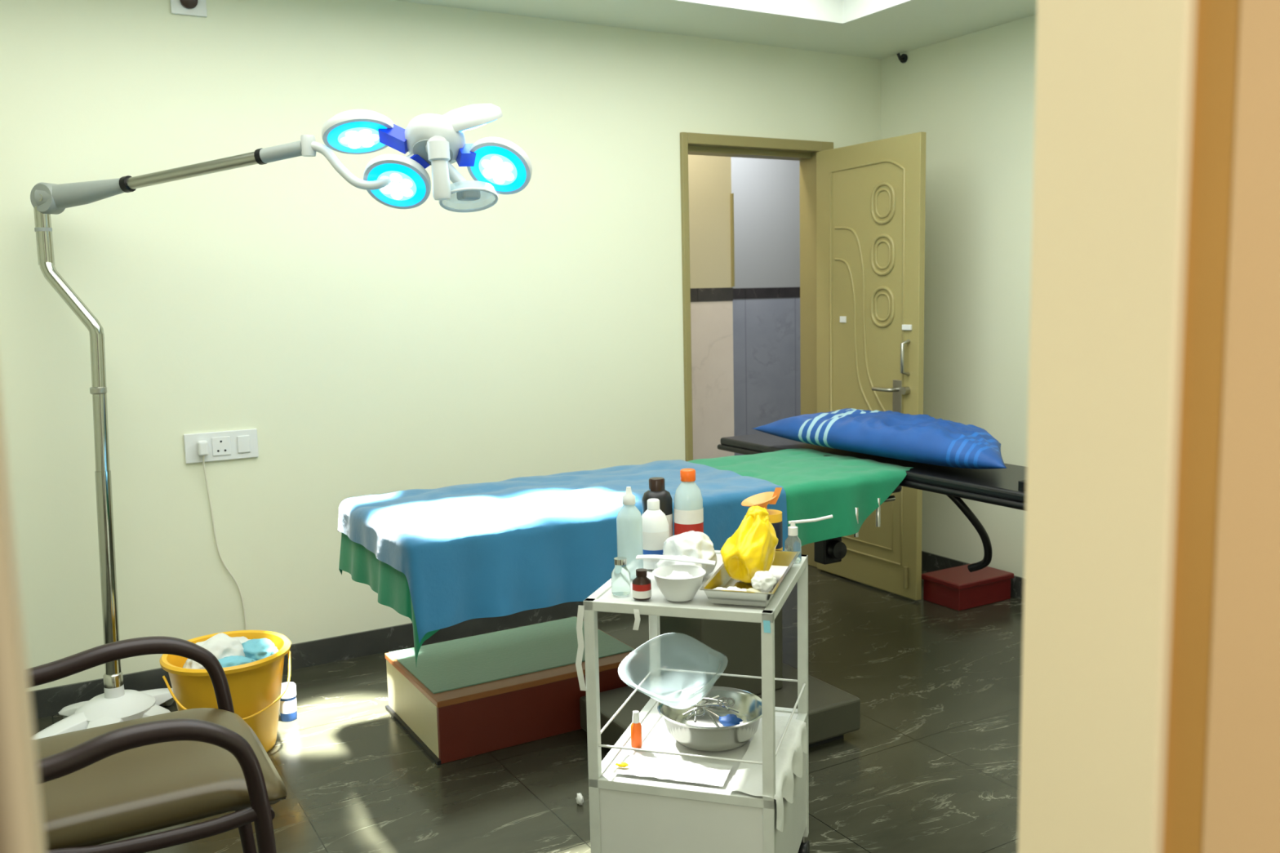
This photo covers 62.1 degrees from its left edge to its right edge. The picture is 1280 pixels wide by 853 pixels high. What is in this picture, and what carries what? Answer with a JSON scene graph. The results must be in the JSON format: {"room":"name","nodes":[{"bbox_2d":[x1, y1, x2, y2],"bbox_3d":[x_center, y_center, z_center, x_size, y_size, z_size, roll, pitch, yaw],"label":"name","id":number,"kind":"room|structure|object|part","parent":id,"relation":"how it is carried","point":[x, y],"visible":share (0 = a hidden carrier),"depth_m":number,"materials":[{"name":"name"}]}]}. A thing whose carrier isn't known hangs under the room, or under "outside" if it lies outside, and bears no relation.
{"room":"operating room","nodes":[
{"label":"operating room","id":0,"kind":"room"},
{"bbox_2d":[0,0,685,691],"bbox_3d":[-1.560,-0.480,4.059,4.040,2.920,0.150,-5,8,-30],"label":"wall","id":1,"kind":"structure","parent":0,"point":[370,347],"depth_m":4.11,"materials":[{"name":"paint"}]},
{"bbox_2d":[169,0,207,17],"bbox_3d":[-1.615,-1.536,3.803,0.120,0.120,0.032,-5,8,-30],"label":"junction box","id":2,"kind":"object","parent":1,"relation":"attached to","point":[186,7],"visible":1,"depth_m":3.80,"materials":[{"name":"white plastic"}]},
{"bbox_2d":[183,428,258,630],"bbox_3d":[-1.562,0.500,4.053,0.260,0.968,0.045,-5,8,-30],"label":"wall socket","id":3,"kind":"object","parent":1,"relation":"attached to","point":[203,447],"visible":0.88,"depth_m":4.01,"materials":[{"name":"white plastic"}]},
{"bbox_3d":[-1.580,0.073,4.014,0.260,0.110,0.012,-5,8,-30],"label":"plate","id":4,"kind":"part","parent":3,"relation":"part of","materials":[{"name":"white plastic"}]},
{"bbox_2d":[211,435,231,456],"bbox_3d":[-1.578,0.074,4.006,0.065,0.070,0.004,-5,8,-30],"label":"socket","id":5,"kind":"object","parent":3,"relation":"attached to","point":[220,445],"depth_m":4.00,"materials":[{"name":"white plastic"}]},
{"bbox_2d":[236,435,250,453],"bbox_3d":[-1.508,0.067,4.045,0.045,0.065,0.006,-5,8,-30],"label":"switch","id":6,"kind":"object","parent":3,"relation":"attached to","point":[243,442],"depth_m":4.04,"materials":[{"name":"white plastic"}]},
{"bbox_2d":[30,601,583,719],"bbox_3d":[-1.500,0.927,4.156,4.010,0.100,0.012,-5,8,-30],"label":"baseboard","id":7,"kind":"object","parent":1,"relation":"attached to","point":[46,702],"visible":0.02,"depth_m":4.32,"materials":[{"name":"stone"}]},
{"bbox_2d":[680,132,693,461],"bbox_3d":[0.189,-0.279,5.100,0.033,2.185,0.170,-5,8,-30],"label":"frame","id":8,"kind":"object","parent":1,"relation":"attached to","point":[683,135],"visible":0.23,"depth_m":4.98,"materials":[{"name":"paint"}]},
{"bbox_2d":[33,564,1023,852],"bbox_3d":[0.840,1.034,3.525,7.600,0.060,8.200,-5,8,-30],"label":"floor","id":9,"kind":"structure","parent":0,"point":[931,765],"depth_m":3.33,"materials":[{"name":"tile"}]},
{"bbox_2d":[28,635,286,852],"bbox_3d":[-1.172,0.739,2.306,0.712,0.928,0.652,-5,8,-30],"label":"armchair","id":10,"kind":"object","parent":9,"relation":"on","point":[101,784],"visible":0.94,"depth_m":2.17,"materials":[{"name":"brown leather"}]},
{"bbox_3d":[-1.011,0.805,2.059,0.524,0.071,0.032,-5,8,-30],"label":"rail","id":11,"kind":"part","parent":10,"relation":"part of","materials":[{"name":"brown metal"}]},
{"bbox_3d":[-1.017,0.903,2.067,0.650,0.646,0.052,-5,8,-30],"label":"arm","id":12,"kind":"part","parent":10,"relation":"part of"},
{"bbox_3d":[-1.124,0.766,2.338,0.590,0.098,0.550,-5,8,-30],"label":"seat","id":13,"kind":"part","parent":10,"relation":"part of","materials":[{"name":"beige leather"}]},
{"bbox_2d":[159,630,290,752],"bbox_3d":[-1.341,0.861,3.469,0.399,0.394,0.398,-5,8,-30],"label":"bucket","id":14,"kind":"object","parent":9,"relation":"on","point":[251,661],"visible":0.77,"depth_m":3.37,"materials":[{"name":"yellow plastic"}]},
{"bbox_2d":[30,103,532,739],"bbox_3d":[-1.182,0.021,3.494,1.758,2.047,0.516,-1,7,4],"label":"lamp","id":15,"kind":"object","parent":9,"relation":"on","point":[498,165],"visible":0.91,"depth_m":3.29,"materials":[{"name":"white plastic"}]},
{"bbox_3d":[-1.897,0.990,3.538,0.127,0.064,0.300,5,9,39],"label":"leg","id":16,"kind":"part","parent":15,"relation":"part of","materials":[{"name":"white plastic"}]},
{"bbox_3d":[-1.914,0.971,3.693,0.240,0.064,0.117,1,8,20],"label":"leg","id":17,"kind":"part","parent":15,"relation":"part of","materials":[{"name":"white plastic"}]},
{"bbox_3d":[-1.821,-0.760,3.491,0.315,0.095,0.084,0,7,9],"label":"arm","id":18,"kind":"part","parent":15,"relation":"part of","materials":[{"name":"grey plastic"}]},
{"bbox_3d":[-1.780,0.988,3.536,0.147,0.064,0.240,-3,7,-10],"label":"leg","id":19,"kind":"part","parent":15,"relation":"part of","materials":[{"name":"white plastic"}]},
{"bbox_3d":[-1.711,0.972,3.653,0.180,0.064,0.137,-1,7,0],"label":"leg","id":20,"kind":"part","parent":15,"relation":"part of","materials":[{"name":"white plastic"}]},
{"bbox_3d":[-1.757,0.958,3.774,0.147,0.064,0.260,1,8,20],"label":"leg","id":21,"kind":"part","parent":15,"relation":"part of","materials":[{"name":"white plastic"}]},
{"bbox_3d":[-1.086,-0.838,3.243,0.147,0.061,0.044,1,7,15],"label":"arm","id":22,"kind":"part","parent":15,"relation":"part of","materials":[{"name":"grey plastic"}]},
{"bbox_3d":[-0.737,-0.874,3.217,0.109,0.100,0.084,0,7,9],"label":"pod arm","id":23,"kind":"part","parent":15,"relation":"part of","materials":[{"name":"blue plastic"}]},
{"bbox_3d":[-0.682,-0.800,3.230,0.086,0.071,0.054,-5,8,-30],"label":"pod arm","id":24,"kind":"part","parent":15,"relation":"part of","materials":[{"name":"blue plastic"}]},
{"bbox_3d":[-0.607,-0.834,3.167,0.060,0.068,0.103,-4,7,-18],"label":"handle mount","id":25,"kind":"part","parent":15,"relation":"part of","materials":[{"name":"white plastic"}]},
{"bbox_3d":[-0.590,-0.752,3.131,0.064,0.168,0.066,-5,8,-30],"label":"handle","id":26,"kind":"part","parent":15,"relation":"part of","materials":[{"name":"white plastic"}]},
{"bbox_3d":[-0.574,-0.771,3.225,0.122,0.134,0.036,-2,7,-5],"label":"pod arm","id":27,"kind":"part","parent":15,"relation":"part of"},
{"bbox_3d":[-0.524,-0.827,3.236,0.066,0.070,0.084,-5,8,-25],"label":"pod arm","id":28,"kind":"part","parent":15,"relation":"part of","materials":[{"name":"blue plastic"}]},
{"bbox_2d":[280,681,297,721],"bbox_3d":[-1.232,0.963,3.719,0.060,0.125,0.060,-5,8,-30],"label":"container","id":29,"kind":"object","parent":9,"relation":"on","point":[288,706],"visible":0.8,"depth_m":3.70,"materials":[{"name":"plastic"}]},
{"bbox_3d":[-1.233,0.921,3.714,0.060,0.040,0.060,-5,8,-30],"label":"lid","id":30,"kind":"part","parent":29,"relation":"part of","materials":[{"name":"white plastic"}]},
{"bbox_2d":[384,616,648,764],"bbox_3d":[-0.441,0.900,3.741,0.772,0.209,0.549,-5,8,-30],"label":"step stool","id":31,"kind":"object","parent":9,"relation":"on","point":[469,696],"visible":0.84,"depth_m":3.54,"materials":[{"name":"red paint"}]},
{"bbox_2d":[575,792,583,805],"bbox_3d":[-0.172,1.068,3.049,0.020,0.034,0.029,-5,8,-30],"label":"crumpled tissue","id":32,"kind":"object","parent":9,"relation":"on","point":[580,799],"visible":1,"depth_m":3.04,"materials":[{"name":"white paper"}]},
{"bbox_2d":[575,550,809,852],"bbox_3d":[0.153,0.743,2.507,0.442,0.800,0.530,1,7,17],"label":"trolley","id":33,"kind":"object","parent":9,"relation":"on","point":[762,806],"visible":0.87,"depth_m":2.31,"materials":[{"name":"white metal"}]},
{"bbox_3d":[-0.099,0.735,2.334,0.024,0.730,0.024,1,7,17],"label":"post","id":34,"kind":"part","parent":33,"relation":"part of","materials":[{"name":"white metal"}]},
{"bbox_2d":[611,556,631,595],"bbox_3d":[-0.042,0.326,2.323,0.042,0.078,0.042,-5,8,-30],"label":"vial","id":35,"kind":"object","parent":33,"relation":"on","point":[620,575],"visible":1,"depth_m":2.31,"materials":[{"name":"clear glass"}]},
{"bbox_3d":[-0.036,0.665,2.556,0.006,0.006,0.480,1,7,17],"label":"rail","id":36,"kind":"part","parent":33,"relation":"part of","materials":[{"name":"white metal"}]},
{"bbox_2d":[616,486,643,579],"bbox_3d":[-0.024,0.243,2.454,0.060,0.210,0.060,-5,8,-30],"label":"wash bottle","id":37,"kind":"object","parent":33,"relation":"on","point":[628,519],"visible":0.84,"depth_m":2.43,"materials":[{"name":"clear plastic"}]},
{"bbox_2d":[630,710,642,748],"bbox_3d":[-0.009,0.705,2.479,0.026,0.087,0.026,-5,8,-30],"label":"bottle","id":38,"kind":"object","parent":33,"relation":"on","point":[636,726],"visible":0.96,"depth_m":2.47,"materials":[{"name":"plastic"}]},
{"bbox_2d":[631,568,651,600],"bbox_3d":[0.004,0.338,2.284,0.041,0.062,0.041,-5,8,-30],"label":"medicine bottle","id":39,"kind":"object","parent":33,"relation":"on","point":[642,584],"visible":1,"depth_m":2.27,"materials":[{"name":"glass"}]},
{"bbox_3d":[0.041,0.675,2.785,0.024,0.730,0.024,1,7,17],"label":"post","id":40,"kind":"part","parent":33,"relation":"part of","materials":[{"name":"white metal"}]},
{"bbox_2d":[641,497,669,569],"bbox_3d":[0.034,0.254,2.544,0.073,0.163,0.073,-5,8,-30],"label":"bottle","id":41,"kind":"object","parent":33,"relation":"on","point":[655,531],"visible":0.69,"depth_m":2.52,"materials":[{"name":"white plastic"}]},
{"bbox_2d":[643,549,662,555],"bbox_3d":[0.035,0.294,2.549,0.073,0.012,0.073,-5,8,-30],"label":"print","id":42,"kind":"object","parent":41,"relation":"attached to","point":[658,552],"depth_m":2.51},
{"bbox_2d":[641,476,673,537],"bbox_3d":[0.044,0.225,2.658,0.077,0.193,0.077,-5,8,-30],"label":"bottle","id":43,"kind":"object","parent":33,"relation":"on","point":[656,490],"visible":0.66,"depth_m":2.63,"materials":[{"name":"black plastic"}]},
{"bbox_2d":[612,754,732,786],"bbox_3d":[0.071,0.753,2.353,0.251,0.015,0.100,1,7,17],"label":"papers","id":44,"kind":"object","parent":33,"relation":"on","point":[701,772],"visible":1,"depth_m":2.35,"materials":[{"name":"white paper"}]},
{"bbox_2d":[652,564,706,601],"bbox_3d":[0.084,0.339,2.280,0.116,0.058,0.116,-5,8,-30],"label":"bowl","id":45,"kind":"object","parent":33,"relation":"on","point":[677,583],"visible":1,"depth_m":2.25,"materials":[{"name":"ceramic"}]},
{"bbox_2d":[635,554,715,565],"bbox_3d":[0.078,0.292,2.329,0.175,0.019,0.028,0,7,12],"label":"spatula","id":46,"kind":"object","parent":45,"relation":"on","point":[647,556],"visible":1,"depth_m":2.32,"materials":[{"name":"white plastic"}]},
{"bbox_3d":[0.082,0.699,2.266,0.390,0.006,0.006,1,7,17],"label":"rail","id":47,"kind":"part","parent":33,"relation":"part of","materials":[{"name":"white metal"}]},
{"bbox_2d":[653,530,716,576],"bbox_3d":[0.105,0.296,2.439,0.127,0.102,0.172,2,8,27],"label":"bag","id":48,"kind":"object","parent":33,"relation":"on","point":[693,544],"visible":0.55,"depth_m":2.42,"materials":[{"name":"white plastic"}]},
{"bbox_2d":[673,468,703,535],"bbox_3d":[0.121,0.213,2.643,0.073,0.216,0.073,-5,8,-30],"label":"bottle","id":49,"kind":"object","parent":33,"relation":"on","point":[688,509],"visible":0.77,"depth_m":2.61,"materials":[{"name":"plastic"}]},
{"bbox_2d":[657,686,761,751],"bbox_3d":[0.170,0.690,2.516,0.258,0.100,0.258,-5,8,-30],"label":"basin","id":50,"kind":"object","parent":33,"relation":"on","point":[700,718],"visible":0.99,"depth_m":2.51,"materials":[{"name":"silver metal"}]},
{"bbox_3d":[0.226,0.638,2.728,0.390,0.006,0.006,1,7,17],"label":"rail","id":51,"kind":"part","parent":33,"relation":"part of","materials":[{"name":"white metal"}]},
{"bbox_2d":[699,550,800,606],"bbox_3d":[0.253,0.335,2.372,0.155,0.034,0.367,1,7,17],"label":"tray","id":52,"kind":"object","parent":33,"relation":"on","point":[783,562],"visible":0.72,"depth_m":2.30,"materials":[{"name":"silver metal"}]},
{"bbox_2d":[712,570,776,592],"bbox_3d":[0.226,0.335,2.248,0.142,0.049,0.069,-4,8,-19],"label":"gauze swabs","id":53,"kind":"object","parent":52,"relation":"on","point":[762,581],"visible":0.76,"depth_m":2.24,"materials":[{"name":"white fabric"}]},
{"bbox_2d":[720,505,778,583],"bbox_3d":[0.241,0.264,2.376,0.110,0.167,0.184,2,8,26],"label":"plastic bag","id":54,"kind":"object","parent":52,"relation":"on","point":[751,549],"visible":0.94,"depth_m":2.33,"materials":[{"name":"yellow plastic"}]},
{"bbox_3d":[0.270,0.740,2.220,0.024,0.730,0.024,1,7,17],"label":"post","id":55,"kind":"part","parent":33,"relation":"part of","materials":[{"name":"white metal"}]},
{"bbox_2d":[766,509,782,551],"bbox_3d":[0.311,0.266,2.596,0.073,0.115,0.073,-5,8,-30],"label":"tin","id":56,"kind":"object","parent":33,"relation":"on","point":[775,516],"visible":0.16,"depth_m":2.57,"materials":[{"name":"metal"}]},
{"bbox_2d":[741,487,782,509],"bbox_3d":[0.290,0.178,2.588,0.089,0.064,0.091,-5,8,-30],"label":"funnel","id":57,"kind":"object","parent":56,"relation":"on","point":[762,500],"visible":0.84,"depth_m":2.60,"materials":[{"name":"orange plastic"}]},
{"bbox_3d":[0.344,0.671,2.438,0.006,0.006,0.480,1,7,17],"label":"rail","id":58,"kind":"part","parent":33,"relation":"part of","materials":[{"name":"white metal"}]},
{"bbox_3d":[0.410,0.681,2.671,0.024,0.730,0.024,1,7,17],"label":"post","id":59,"kind":"part","parent":33,"relation":"part of","materials":[{"name":"white metal"}]},
{"bbox_3d":[0.418,1.053,2.717,0.016,0.030,0.016,-5,8,-30],"label":"caster stem","id":60,"kind":"part","parent":33,"relation":"part of","materials":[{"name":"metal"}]},
{"bbox_2d":[784,515,832,563],"bbox_3d":[0.406,0.270,2.554,0.116,0.112,0.040,-1,7,6],"label":"spray bottle","id":61,"kind":"object","parent":33,"relation":"on","point":[793,543],"visible":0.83,"depth_m":2.55,"materials":[{"name":"clear plastic"}]},
{"bbox_2d":[579,432,1026,749],"bbox_3d":[0.272,0.580,3.652,2.220,0.835,1.980,-5,8,-30],"label":"table","id":62,"kind":"object","parent":9,"relation":"on","point":[691,644],"visible":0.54,"depth_m":3.47,"materials":[{"name":"black metal"}]},
{"bbox_2d":[338,448,912,665],"bbox_3d":[0.007,0.371,3.652,1.923,0.370,0.745,-5,8,-30],"label":"sheet","id":63,"kind":"object","parent":62,"relation":"on","point":[815,485],"visible":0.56,"depth_m":3.63,"materials":[{"name":"green fabric"}]},
{"bbox_2d":[337,459,787,642],"bbox_3d":[-0.237,0.353,3.495,1.336,0.299,0.766,-5,8,-30],"label":"sheet","id":64,"kind":"object","parent":63,"relation":"on","point":[464,552],"visible":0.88,"depth_m":3.12,"materials":[{"name":"blue fabric"}]},
{"bbox_3d":[0.685,0.430,3.695,0.070,0.070,0.043,-5,8,-30],"label":"clamp knob","id":65,"kind":"part","parent":62,"relation":"part of","materials":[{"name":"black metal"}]},
{"bbox_3d":[0.736,0.326,3.689,0.016,0.108,0.058,-5,8,-30],"label":"clamp rod","id":66,"kind":"part","parent":62,"relation":"part of","materials":[{"name":"silver metal"}]},
{"bbox_3d":[0.859,0.186,3.955,0.024,0.023,1.980,-5,8,-30],"label":"arm board rail","id":67,"kind":"part","parent":62,"relation":"part of","materials":[{"name":"black metal"}]},
{"bbox_3d":[0.828,0.297,3.746,0.016,0.108,0.048,-5,8,-30],"label":"clamp rod","id":68,"kind":"part","parent":62,"relation":"part of","materials":[{"name":"silver metal"}]},
{"bbox_2d":[753,408,1006,469],"bbox_3d":[1.047,0.031,4.113,0.547,0.148,1.352,-5,8,-30],"label":"pillow","id":69,"kind":"object","parent":62,"relation":"on","point":[918,438],"visible":1,"depth_m":3.93,"materials":[{"name":"blue fabric"}]},
{"bbox_3d":[0.189,0.327,3.413,1.680,0.020,0.020,-5,8,-30],"label":"rail","id":70,"kind":"part","parent":62,"relation":"part of","materials":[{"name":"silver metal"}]},
{"bbox_3d":[0.006,0.244,3.645,1.810,0.075,0.640,-5,8,-30],"label":"mattress","id":71,"kind":"part","parent":62,"relation":"part of","materials":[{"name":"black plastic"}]},
{"bbox_3d":[1.231,0.187,3.393,0.044,0.035,0.044,-5,8,-30],"label":"board knob","id":72,"kind":"part","parent":62,"relation":"part of","materials":[{"name":"black metal"}]},
{"bbox_2d":[921,563,1013,611],"bbox_3d":[1.526,0.746,4.958,0.360,0.125,0.240,-5,8,-30],"label":"step stool","id":73,"kind":"object","parent":9,"relation":"on","point":[958,588],"visible":0.89,"depth_m":4.88,"materials":[{"name":"red paint"}]},
{"bbox_2d":[395,0,951,58],"bbox_3d":[-0.099,-1.624,2.559,5.250,0.266,3.680,-5,8,-30],"label":"ceiling","id":74,"kind":"structure","parent":0,"point":[815,25],"depth_m":4.61,"materials":[{"name":"paint"}]},
{"bbox_2d":[843,0,913,23],"bbox_3d":[1.562,-1.755,3.553,0.012,0.206,2.650,-5,8,-30],"label":"lip","id":75,"kind":"object","parent":74,"relation":"attached to","point":[853,10],"visible":1,"depth_m":4.57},
{"bbox_2d":[688,154,800,459],"bbox_3d":[0.879,-0.899,6.648,4.102,3.000,1.913,-5,8,-30],"label":"doorway","id":76,"kind":"structure","parent":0,"point":[744,212],"depth_m":7.54,"materials":[{"name":"tile"}]},
{"bbox_2d":[682,35,825,142],"bbox_3d":[0.521,-1.744,5.144,0.840,0.775,0.150,-5,8,-30],"label":"wall","id":77,"kind":"structure","parent":0,"point":[731,88],"depth_m":5.08,"materials":[{"name":"paint"}]},
{"bbox_2d":[687,132,910,395],"bbox_3d":[0.701,-0.761,4.958,0.787,1.218,0.838,-5,8,-30],"label":"door","id":78,"kind":"structure","parent":77,"relation":"in","point":[699,144],"depth_m":5.12,"materials":[{"name":"paint"}]},
{"bbox_3d":[0.519,-1.372,5.173,0.787,0.050,0.170,-5,8,-30],"label":"frame","id":79,"kind":"part","parent":78,"relation":"part of","materials":[{"name":"paint"}]},
{"bbox_3d":[1.205,-0.312,4.832,0.051,0.167,0.018,-5,8,-30],"label":"pull handle","id":80,"kind":"part","parent":78,"relation":"part of","materials":[{"name":"metal"}]},
{"bbox_3d":[1.213,-0.164,4.859,0.030,0.035,0.036,-5,8,-30],"label":"lock knob","id":81,"kind":"part","parent":78,"relation":"part of","materials":[{"name":"metal"}]},
{"bbox_2d":[825,52,880,148],"bbox_3d":[1.132,-0.736,5.616,0.520,2.920,0.150,-5,8,-30],"label":"wall","id":82,"kind":"structure","parent":0,"point":[852,83],"depth_m":5.39,"materials":[{"name":"paint"}]},
{"bbox_2d":[799,141,833,567],"bbox_3d":[0.919,-0.348,5.522,0.085,2.185,0.170,-5,8,-30],"label":"frame","id":83,"kind":"object","parent":82,"relation":"attached to","point":[807,166],"visible":0.44,"depth_m":5.47,"materials":[{"name":"paint"}]},
{"bbox_2d":[816,132,925,600],"bbox_3d":[1.092,-0.279,5.113,0.035,2.120,0.710,-5,8,-30],"label":"leaf","id":84,"kind":"object","parent":83,"relation":"attached to","point":[852,189],"visible":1,"depth_m":5.03,"materials":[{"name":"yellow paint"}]},
{"bbox_2d":[840,315,846,322],"bbox_3d":[0.994,-0.525,5.203,0.006,0.030,0.040,-5,8,-30],"label":"latch","id":85,"kind":"object","parent":84,"relation":"attached to","point":[842,318],"visible":1,"depth_m":5.20,"materials":[{"name":"white plastic"}]},
{"bbox_2d":[834,257,872,410],"bbox_3d":[1.036,-0.444,5.147,0.012,0.749,0.276,-5,8,-30],"label":"arc","id":86,"kind":"object","parent":84,"relation":"attached to","point":[835,259],"visible":0.98,"depth_m":5.13,"materials":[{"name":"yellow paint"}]},
{"bbox_2d":[834,226,885,411],"bbox_3d":[1.080,-0.489,5.064,0.012,0.941,0.453,-5,8,-30],"label":"arc","id":87,"kind":"object","parent":84,"relation":"attached to","point":[835,228],"visible":0.8,"depth_m":5.07,"materials":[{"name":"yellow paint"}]},
{"bbox_2d":[829,159,906,413],"bbox_3d":[1.074,-0.611,5.054,0.014,1.260,0.514,-5,8,-30],"label":"panel","id":88,"kind":"object","parent":84,"relation":"attached to","point":[892,162],"visible":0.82,"depth_m":4.90,"materials":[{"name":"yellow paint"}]},
{"bbox_2d":[841,493,893,551],"bbox_3d":[1.096,0.378,5.177,0.010,0.387,0.387,-5,8,-30],"label":"panel","id":89,"kind":"object","parent":84,"relation":"attached to","point":[891,548],"visible":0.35,"depth_m":5.03,"materials":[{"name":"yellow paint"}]},
{"bbox_2d":[846,486,902,565],"bbox_3d":[1.096,0.378,5.177,0.014,0.510,0.510,-5,8,-30],"label":"panel","id":90,"kind":"object","parent":84,"relation":"attached to","point":[901,491],"visible":0.35,"depth_m":4.98,"materials":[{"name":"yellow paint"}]},
{"bbox_2d":[870,285,894,328],"bbox_3d":[1.133,-0.558,4.960,0.018,0.194,0.158,-5,8,-30],"label":"ring","id":91,"kind":"object","parent":84,"relation":"attached to","point":[882,287],"visible":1,"depth_m":4.95,"materials":[{"name":"green paint"}]},
{"bbox_2d":[871,233,895,275],"bbox_3d":[1.127,-0.796,4.931,0.018,0.194,0.158,-5,8,-30],"label":"ring","id":92,"kind":"object","parent":84,"relation":"attached to","point":[889,237],"visible":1,"depth_m":4.92,"materials":[{"name":"green paint"}]},
{"bbox_2d":[871,182,895,224],"bbox_3d":[1.122,-1.029,4.902,0.018,0.194,0.158,-5,8,-30],"label":"ring","id":93,"kind":"object","parent":84,"relation":"attached to","point":[882,184],"visible":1,"depth_m":4.89,"materials":[{"name":"green paint"}]},
{"bbox_2d":[871,386,898,391],"bbox_3d":[1.139,-0.173,4.943,0.056,0.018,0.119,-5,8,-30],"label":"door handle","id":94,"kind":"object","parent":84,"relation":"attached to","point":[873,388],"visible":1,"depth_m":4.91,"materials":[{"name":"silver metal"}]},
{"bbox_3d":[1.139,-0.173,4.943,0.056,0.018,0.119,-5,8,-30],"label":"lever","id":95,"kind":"part","parent":94,"relation":"part of","materials":[{"name":"metal"}]},
{"bbox_2d":[892,379,902,413],"bbox_3d":[1.193,-0.131,4.921,0.008,0.170,0.060,-5,8,-30],"label":"lock plate","id":96,"kind":"object","parent":84,"relation":"attached to","point":[896,406],"depth_m":4.92,"materials":[{"name":"silver metal"}]},
{"bbox_2d":[903,566,907,588],"bbox_3d":[1.240,0.705,4.960,0.020,0.100,0.020,-5,8,-30],"label":"rod","id":97,"kind":"object","parent":84,"relation":"attached to","point":[905,568],"visible":1,"depth_m":4.95,"materials":[{"name":"paint"}]},
{"bbox_2d":[902,324,911,330],"bbox_3d":[1.213,-0.450,4.830,0.012,0.025,0.055,-5,8,-30],"label":"bolt","id":98,"kind":"object","parent":84,"relation":"attached to","point":[908,327],"visible":1,"depth_m":4.82,"materials":[{"name":"white metal"}]},
{"bbox_2d":[846,0,1037,38],"bbox_3d":[1.860,-1.786,3.725,0.680,0.200,2.650,-5,8,-30],"label":"ceiling light","id":99,"kind":"object","parent":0,"point":[951,19],"visible":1,"depth_m":4.63,"materials":[{"name":"paint"}]},
{"bbox_2d":[880,14,1036,577],"bbox_3d":[2.259,-0.568,4.066,0.150,2.920,3.680,-5,8,-30],"label":"wall","id":100,"kind":"structure","parent":0,"point":[972,95],"depth_m":5.04,"materials":[{"name":"paint"}]},
{"bbox_2d":[896,53,907,62],"bbox_3d":[1.303,-1.841,5.309,0.053,0.046,0.044,-5,8,-30],"label":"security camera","id":101,"kind":"object","parent":100,"relation":"attached to","point":[903,58],"visible":1,"depth_m":5.30,"materials":[{"name":"black plastic"}]},
{"bbox_2d":[921,551,1023,599],"bbox_3d":[2.224,0.838,4.195,0.012,0.100,3.668,-5,8,-30],"label":"baseboard","id":102,"kind":"structure","parent":100,"relation":"attached to","point":[931,562],"depth_m":5.34,"materials":[{"name":"stone"}]},
{"bbox_2d":[1201,0,1279,852],"bbox_3d":[0.507,0.253,0.713,0.175,2.200,0.162,-5,8,-30],"label":"door frame","id":103,"kind":"structure","parent":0,"point":[1242,809],"depth_m":0.69,"materials":[{"name":"brown wood"}]},
{"bbox_3d":[-0.934,0.008,0.022,1.310,2.920,0.140,-5,8,-30],"label":"panel","id":104,"kind":"object","parent":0,"visible":0},
{"bbox_2d":[0,383,45,852],"bbox_3d":[-0.308,0.335,0.439,0.132,2.140,0.129,-5,8,-30],"label":"door frame","id":105,"kind":"structure","parent":104,"relation":"attached to","point":[21,822],"depth_m":0.39,"materials":[{"name":"beige wood"}]},
{"bbox_3d":[1.866,-0.257,1.642,3.300,2.920,0.140,-5,8,-30],"label":"panel","id":106,"kind":"object","parent":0,"visible":0},
{"bbox_2d":[1017,0,1197,852],"bbox_3d":[0.393,0.269,0.848,0.120,2.140,0.123,-5,8,-30],"label":"wall","id":107,"kind":"structure","parent":106,"relation":"attached to","point":[1114,79],"depth_m":0.78,"materials":[{"name":"beige paint"}]},
{"bbox_2d":[1163,0,1239,852],"bbox_3d":[0.435,0.275,0.785,0.110,2.140,0.030,-5,8,-30],"label":"door frame","id":108,"kind":"structure","parent":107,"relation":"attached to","point":[1217,35],"depth_m":0.72,"materials":[{"name":"brown wood"}]}
]}

